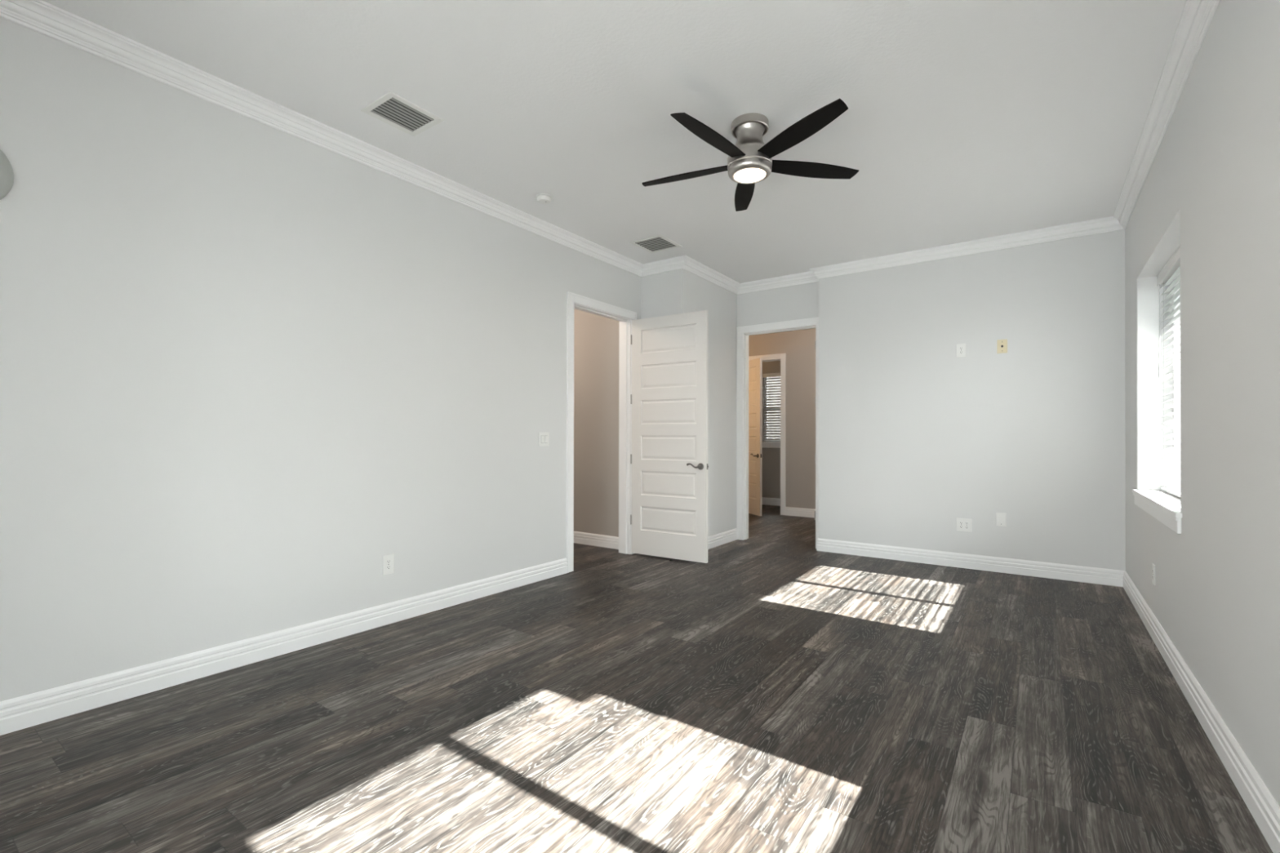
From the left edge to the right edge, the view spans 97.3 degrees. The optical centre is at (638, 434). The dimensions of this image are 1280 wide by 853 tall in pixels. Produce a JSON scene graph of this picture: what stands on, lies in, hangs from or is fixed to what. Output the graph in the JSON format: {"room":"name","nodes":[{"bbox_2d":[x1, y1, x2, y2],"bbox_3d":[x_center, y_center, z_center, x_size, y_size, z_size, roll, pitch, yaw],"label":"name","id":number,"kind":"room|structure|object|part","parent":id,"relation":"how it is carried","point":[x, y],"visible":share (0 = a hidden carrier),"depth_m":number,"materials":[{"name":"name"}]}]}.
{"room":"empty bedroom","nodes":[
{"label":"empty bedroom","id":0,"kind":"room"},
{"bbox_2d":[0,17,640,701],"bbox_3d":[-2.058,-0.295,3.306,0.140,3.088,7.000,0,0,35],"label":"wall","id":1,"kind":"structure","parent":0,"point":[248,366],"depth_m":3.02,"materials":[{"name":"white paint"}]},
{"bbox_2d":[0,149,13,199],"bbox_3d":[-2.710,-1.081,2.225,0.052,0.328,0.328,0,0,35],"label":"wall sconce","id":2,"kind":"object","parent":1,"relation":"attached to","point":[6,175],"visible":1,"depth_m":2.34,"materials":[{"name":"grey glass"}]},
{"bbox_2d":[0,557,567,735],"bbox_3d":[-2.311,1.179,2.812,0.018,0.135,5.715,0,0,35],"label":"baseboard","id":3,"kind":"structure","parent":1,"relation":"attached to","point":[23,712],"depth_m":3.00,"materials":[{"name":"white wood"}]},
{"bbox_2d":[0,0,643,276],"bbox_3d":[-1.937,-1.787,3.289,0.079,0.105,6.900,0,0,35],"label":"trim","id":4,"kind":"structure","parent":1,"relation":"attached to","point":[40,16],"depth_m":3.08,"materials":[{"name":"white wood"}]},
{"bbox_2d":[382,554,394,575],"bbox_3d":[-1.660,0.859,3.737,0.008,0.128,0.080,0,0,35],"label":"wall outlet","id":5,"kind":"object","parent":1,"relation":"attached to","point":[388,560],"visible":1,"depth_m":3.73,"materials":[{"name":"white plastic"}]},
{"bbox_2d":[386,564,391,569],"bbox_3d":[-1.658,0.879,3.735,0.003,0.029,0.033,0,0,35],"label":"receptacle","id":6,"kind":"object","parent":5,"relation":"attached to","point":[388,566],"depth_m":3.73,"materials":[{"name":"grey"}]},
{"bbox_2d":[386,559,391,564],"bbox_3d":[-1.658,0.840,3.736,0.003,0.029,0.033,0,0,35],"label":"receptacle","id":7,"kind":"object","parent":5,"relation":"attached to","point":[388,561],"depth_m":3.73,"materials":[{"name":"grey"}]},
{"bbox_2d":[538,432,549,446],"bbox_3d":[-0.822,0.038,4.912,0.012,0.122,0.122,0,0,35],"label":"light switch","id":8,"kind":"object","parent":1,"relation":"attached to","point":[544,437],"visible":1,"depth_m":4.91,"materials":[{"name":"white plastic"}]},
{"bbox_2d":[565,291,708,573],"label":"door","id":9,"kind":"structure","parent":1,"relation":"in","point":[624,317],"depth_m":5.69,"materials":[{"name":"white wood"}]},
{"bbox_3d":[-0.469,-0.025,5.678,0.019,2.572,1.080,0,0,35],"label":"casing","id":10,"kind":"part","parent":9,"relation":"part of","materials":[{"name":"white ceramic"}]},
{"bbox_3d":[0.552,0.307,5.494,0.163,0.067,0.061,0,0,33],"label":"lever handle","id":11,"kind":"part","parent":9,"relation":"part of","materials":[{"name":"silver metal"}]},
{"bbox_2d":[573,308,618,537],"bbox_3d":[-1.115,-0.279,6.942,2.537,3.088,0.100,0,0,35],"label":"wall","id":12,"kind":"structure","parent":0,"point":[596,337],"depth_m":6.43,"materials":[{"name":"grey paint"}]},
{"bbox_2d":[573,531,618,549],"bbox_3d":[-1.152,1.197,6.888,2.537,0.135,0.018,0,0,35],"label":"baseboard","id":13,"kind":"structure","parent":12,"relation":"attached to","point":[584,538],"depth_m":6.40,"materials":[{"name":"white wood"}]},
{"bbox_2d":[42,0,1186,283],"bbox_3d":[0.059,-1.905,4.797,7.139,0.150,12.070,0,0,35],"label":"ceiling","id":14,"kind":"structure","parent":0,"point":[963,120],"depth_m":3.04,"materials":[{"name":"white paint"}]},
{"bbox_2d":[360,91,444,136],"bbox_3d":[-1.353,-1.834,3.232,0.300,0.008,0.335,0,0,35],"label":"ceiling vent","id":15,"kind":"object","parent":14,"relation":"in","point":[390,108],"visible":1,"depth_m":3.22,"materials":[{"name":"white metal"}]},
{"bbox_2d":[536,193,551,204],"bbox_3d":[-0.726,-1.810,4.330,0.120,0.045,0.120,0,0,35],"label":"smoke detector","id":16,"kind":"object","parent":14,"relation":"attached to","point":[542,198],"visible":1,"depth_m":4.30,"materials":[{"name":"white plastic"}]},
{"bbox_3d":[-0.726,-1.828,4.330,0.120,0.010,0.120,0,0,35],"label":"plate","id":17,"kind":"part","parent":16,"relation":"part of","materials":[{"name":"white plastic"}]},
{"bbox_2d":[629,234,681,253],"bbox_3d":[0.167,-1.823,5.388,0.355,0.008,0.385,0,0,35],"label":"ceiling vent","id":18,"kind":"object","parent":14,"relation":"in","point":[657,243],"visible":1,"depth_m":5.38,"materials":[{"name":"white metal"}]},
{"bbox_2d":[641,98,858,211],"bbox_3d":[0.615,-1.675,3.304,1.315,0.319,1.305,0,0,35],"label":"ceiling fan","id":19,"kind":"object","parent":14,"relation":"hanging from","point":[750,162],"visible":1,"depth_m":3.23,"materials":[{"name":"black wood"}]},
{"bbox_3d":[0.291,-1.598,3.477,0.582,0.033,0.125,0,0,24],"label":"blade","id":20,"kind":"part","parent":19,"relation":"part of","materials":[{"name":"black wood"}]},
{"bbox_3d":[0.386,-1.599,3.017,0.125,0.033,0.582,0,0,42],"label":"blade","id":21,"kind":"part","parent":19,"relation":"part of","materials":[{"name":"black wood"}]},
{"bbox_3d":[0.699,-1.596,3.709,0.125,0.033,0.582,0,0,6],"label":"blade","id":22,"kind":"part","parent":19,"relation":"part of","materials":[{"name":"black wood"}]},
{"bbox_3d":[0.852,-1.599,2.966,0.125,0.033,0.582,0,0,-30],"label":"blade","id":23,"kind":"part","parent":19,"relation":"part of","materials":[{"name":"black wood"}]},
{"bbox_3d":[1.046,-1.597,3.393,0.582,0.033,0.125,0,0,-12],"label":"blade","id":24,"kind":"part","parent":19,"relation":"part of","materials":[{"name":"black wood"}]},
{"bbox_2d":[0,504,1273,852],"bbox_3d":[0.053,1.319,4.784,7.139,0.120,12.070,0,0,35],"label":"floor","id":25,"kind":"structure","parent":0,"point":[774,693],"depth_m":2.38,"materials":[{"name":"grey wood"}]},
{"bbox_2d":[640,268,688,319],"bbox_3d":[0.275,-0.280,6.015,0.523,3.088,0.120,0,0,35],"label":"wall","id":26,"kind":"structure","parent":0,"point":[666,293],"depth_m":5.94,"materials":[{"name":"white paint"}]},
{"bbox_2d":[641,255,684,276],"bbox_3d":[0.253,-1.772,5.917,0.602,0.105,0.079,0,0,35],"label":"trim","id":27,"kind":"structure","parent":26,"relation":"attached to","point":[675,263],"depth_m":5.91,"materials":[{"name":"white wood"}]},
{"bbox_2d":[688,271,737,536],"bbox_3d":[0.812,-0.278,6.421,0.120,3.088,1.164,0,0,35],"label":"wall","id":28,"kind":"structure","parent":0,"point":[721,304],"depth_m":6.53,"materials":[{"name":"white paint"}]},
{"bbox_2d":[682,255,739,294],"bbox_3d":[0.838,-1.770,6.288,0.079,0.105,1.363,0,0,35],"label":"trim","id":29,"kind":"structure","parent":28,"relation":"attached to","point":[690,264],"depth_m":6.22,"materials":[{"name":"white wood"}]},
{"bbox_2d":[707,528,737,549],"bbox_3d":[0.825,1.199,6.319,0.018,0.135,1.302,0,0,35],"label":"baseboard","id":30,"kind":"structure","parent":28,"relation":"attached to","point":[727,536],"depth_m":6.50,"materials":[{"name":"white wood"}]},
{"bbox_2d":[761,360,780,497],"bbox_3d":[3.291,-0.260,9.803,4.000,3.088,0.150,0,0,35],"label":"wall","id":31,"kind":"structure","parent":0,"point":[771,465],"depth_m":10.33,"materials":[{"name":"grey paint"}]},
{"bbox_2d":[761,497,780,506],"bbox_3d":[2.546,1.217,10.222,2.300,0.135,0.018,0,0,35],"label":"baseboard","id":32,"kind":"structure","parent":31,"relation":"attached to","point":[765,500],"depth_m":10.30,"materials":[{"name":"white wood"}]},
{"bbox_2d":[762,377,780,448],"bbox_3d":[2.651,-0.450,10.241,0.870,1.370,0.180,0,0,35],"label":"window","id":33,"kind":"structure","parent":31,"relation":"in","point":[766,444],"depth_m":10.36,"materials":[{"name":"white plastic"}]},
{"bbox_2d":[762,373,780,441],"bbox_3d":[2.638,-0.504,10.223,0.778,1.258,0.071,0,0,35],"label":"window blind","id":34,"kind":"object","parent":33,"relation":"attached to","point":[776,375],"visible":0.41,"depth_m":10.35,"materials":[{"name":"white plastic"}]},
{"bbox_2d":[737,281,818,327],"bbox_3d":[1.610,-0.275,6.653,1.153,3.088,0.140,0,0,35],"label":"wall","id":35,"kind":"structure","parent":0,"point":[801,301],"depth_m":6.56,"materials":[{"name":"white paint"}]},
{"bbox_2d":[736,316,818,548],"bbox_3d":[1.670,-0.022,6.610,1.050,2.582,0.178,0,0,35],"label":"door frame","id":36,"kind":"structure","parent":35,"relation":"in","point":[743,333],"depth_m":6.81,"materials":[{"name":"white wood"}]},
{"bbox_2d":[737,271,818,294],"bbox_3d":[1.599,-1.768,6.535,1.033,0.105,0.079,0,0,35],"label":"trim","id":37,"kind":"structure","parent":35,"relation":"attached to","point":[807,277],"depth_m":6.52,"materials":[{"name":"white wood"}]},
{"bbox_2d":[748,328,815,509],"bbox_3d":[2.619,-0.265,8.859,4.000,3.088,0.120,0,0,35],"label":"wall","id":38,"kind":"structure","parent":0,"point":[798,346],"depth_m":8.86,"materials":[{"name":"grey paint"}]},
{"bbox_2d":[748,353,786,515],"bbox_3d":[1.854,-0.012,9.086,0.940,2.582,0.671,0,0,35],"label":"door","id":39,"kind":"structure","parent":38,"relation":"in","point":[780,357],"depth_m":8.96,"materials":[{"name":"white wood"}]},
{"bbox_2d":[785,506,815,517],"bbox_3d":[3.275,1.211,8.300,2.285,0.135,0.018,0,0,35],"label":"baseboard","id":40,"kind":"structure","parent":38,"relation":"attached to","point":[789,511],"depth_m":8.82,"materials":[{"name":"white wood"}]},
{"bbox_2d":[818,229,1125,570],"bbox_3d":[3.092,-0.277,5.537,2.556,3.088,0.243,0,0,35],"label":"wall","id":41,"kind":"structure","parent":0,"point":[917,437],"depth_m":5.29,"materials":[{"name":"white paint"}]},
{"bbox_2d":[956,343,966,357],"bbox_3d":[3.090,-0.809,5.386,0.080,0.126,0.008,0,0,35],"label":"wall outlet","id":42,"kind":"object","parent":41,"relation":"attached to","point":[961,348],"visible":1,"depth_m":5.38,"materials":[{"name":"white plastic"}]},
{"bbox_2d":[956,518,971,532],"bbox_3d":[3.106,0.859,5.367,0.126,0.124,0.008,0,0,35],"label":"wall outlet","id":43,"kind":"object","parent":41,"relation":"attached to","point":[962,524],"visible":1,"depth_m":5.36,"materials":[{"name":"white plastic"}]},
{"bbox_2d":[808,216,1123,279],"bbox_3d":[2.969,-1.769,5.434,2.635,0.105,0.079,0,0,35],"label":"trim","id":44,"kind":"structure","parent":41,"relation":"attached to","point":[1105,224],"depth_m":5.28,"materials":[{"name":"white wood"}]},
{"bbox_2d":[816,537,1124,586],"bbox_3d":[3.006,1.199,5.430,2.574,0.135,0.018,0,0,35],"label":"baseboard","id":45,"kind":"structure","parent":41,"relation":"attached to","point":[1104,576],"depth_m":5.28,"materials":[{"name":"white wood"}]},
{"bbox_2d":[995,512,1006,526],"bbox_3d":[3.348,0.781,5.195,0.080,0.124,0.007,0,0,35],"label":"blank plate","id":46,"kind":"object","parent":41,"relation":"attached to","point":[1001,517],"visible":1,"depth_m":5.19,"materials":[{"name":"white plastic"}]},
{"bbox_2d":[996,338,1007,353],"bbox_3d":[3.355,-0.818,5.192,0.080,0.126,0.018,0,0,35],"label":"cable plate","id":47,"kind":"object","parent":41,"relation":"attached to","point":[1002,344],"visible":1,"depth_m":5.20,"materials":[{"name":"beige plastic"}]},
{"bbox_2d":[1124,0,1279,806],"bbox_3d":[1.864,-0.295,1.390,0.250,3.088,8.424,0,0,35],"label":"wall","id":48,"kind":"structure","parent":0,"point":[1211,188],"depth_m":2.26,"materials":[{"name":"white paint"}]},
{"bbox_2d":[1151,563,1155,585],"bbox_3d":[3.222,0.872,3.520,0.008,0.124,0.080,0,0,35],"label":"wall outlet","id":49,"kind":"object","parent":48,"relation":"attached to","point":[1153,564],"visible":1,"depth_m":3.51,"materials":[{"name":"white plastic"}]},
{"bbox_2d":[1132,272,1182,533],"bbox_3d":[3.300,-0.323,3.431,0.276,1.655,1.625,0,0,35],"label":"window","id":50,"kind":"structure","parent":48,"relation":"in","point":[1164,506],"depth_m":3.77,"materials":[{"name":"white plastic"}]},
{"bbox_3d":[3.274,0.409,3.446,0.216,0.026,1.625,0,0,35],"label":"sill","id":51,"kind":"part","parent":50,"relation":"part of","materials":[{"name":"white wood"}]},
{"bbox_2d":[1156,244,1180,497],"bbox_3d":[3.325,-0.379,3.414,0.071,1.538,1.523,0,0,35],"label":"window blind","id":52,"kind":"object","parent":50,"relation":"attached to","point":[1171,269],"visible":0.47,"depth_m":3.80,"materials":[{"name":"white plastic"}]},
{"bbox_3d":[3.697,-0.360,3.924,0.054,1.472,0.002,0,0,35],"label":"ladder cord","id":53,"kind":"part","parent":52,"relation":"part of","materials":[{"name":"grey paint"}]},
{"bbox_3d":[3.330,0.381,3.406,0.050,0.018,1.511,0,0,35],"label":"rail","id":54,"kind":"part","parent":52,"relation":"part of","materials":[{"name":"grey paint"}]},
{"bbox_3d":[3.388,-0.375,3.369,0.060,1.550,1.535,0,0,35],"label":"frame","id":55,"kind":"part","parent":50,"relation":"part of","materials":[{"name":"white plastic"}]},
{"bbox_3d":[3.604,-0.374,3.676,0.004,1.450,0.684,0,0,35],"label":"glass pane","id":56,"kind":"part","parent":50,"relation":"part of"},
{"bbox_2d":[1113,0,1219,229],"bbox_3d":[1.692,-1.787,1.433,0.079,0.105,8.081,0,0,35],"label":"trim","id":57,"kind":"structure","parent":48,"relation":"attached to","point":[1197,15],"depth_m":2.93,"materials":[{"name":"white wood"}]},
{"bbox_2d":[1123,570,1279,852],"bbox_3d":[1.711,1.181,1.404,0.018,0.135,8.081,0,0,35],"label":"baseboard","id":58,"kind":"structure","parent":48,"relation":"attached to","point":[1260,802],"depth_m":2.21,"materials":[{"name":"white wood"}]},
{"bbox_3d":[8.002,1.656,7.799,32.000,0.100,26.000,0,0,35],"label":"ground","id":59,"kind":"structure","parent":0,"visible":0},
{"bbox_2d":[767,376,780,438],"bbox_3d":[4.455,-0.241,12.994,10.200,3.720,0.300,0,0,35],"label":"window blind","id":60,"kind":"structure","parent":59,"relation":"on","point":[780,376],"depth_m":13.64,"materials":[{"name":"white plastic"}]}
]}

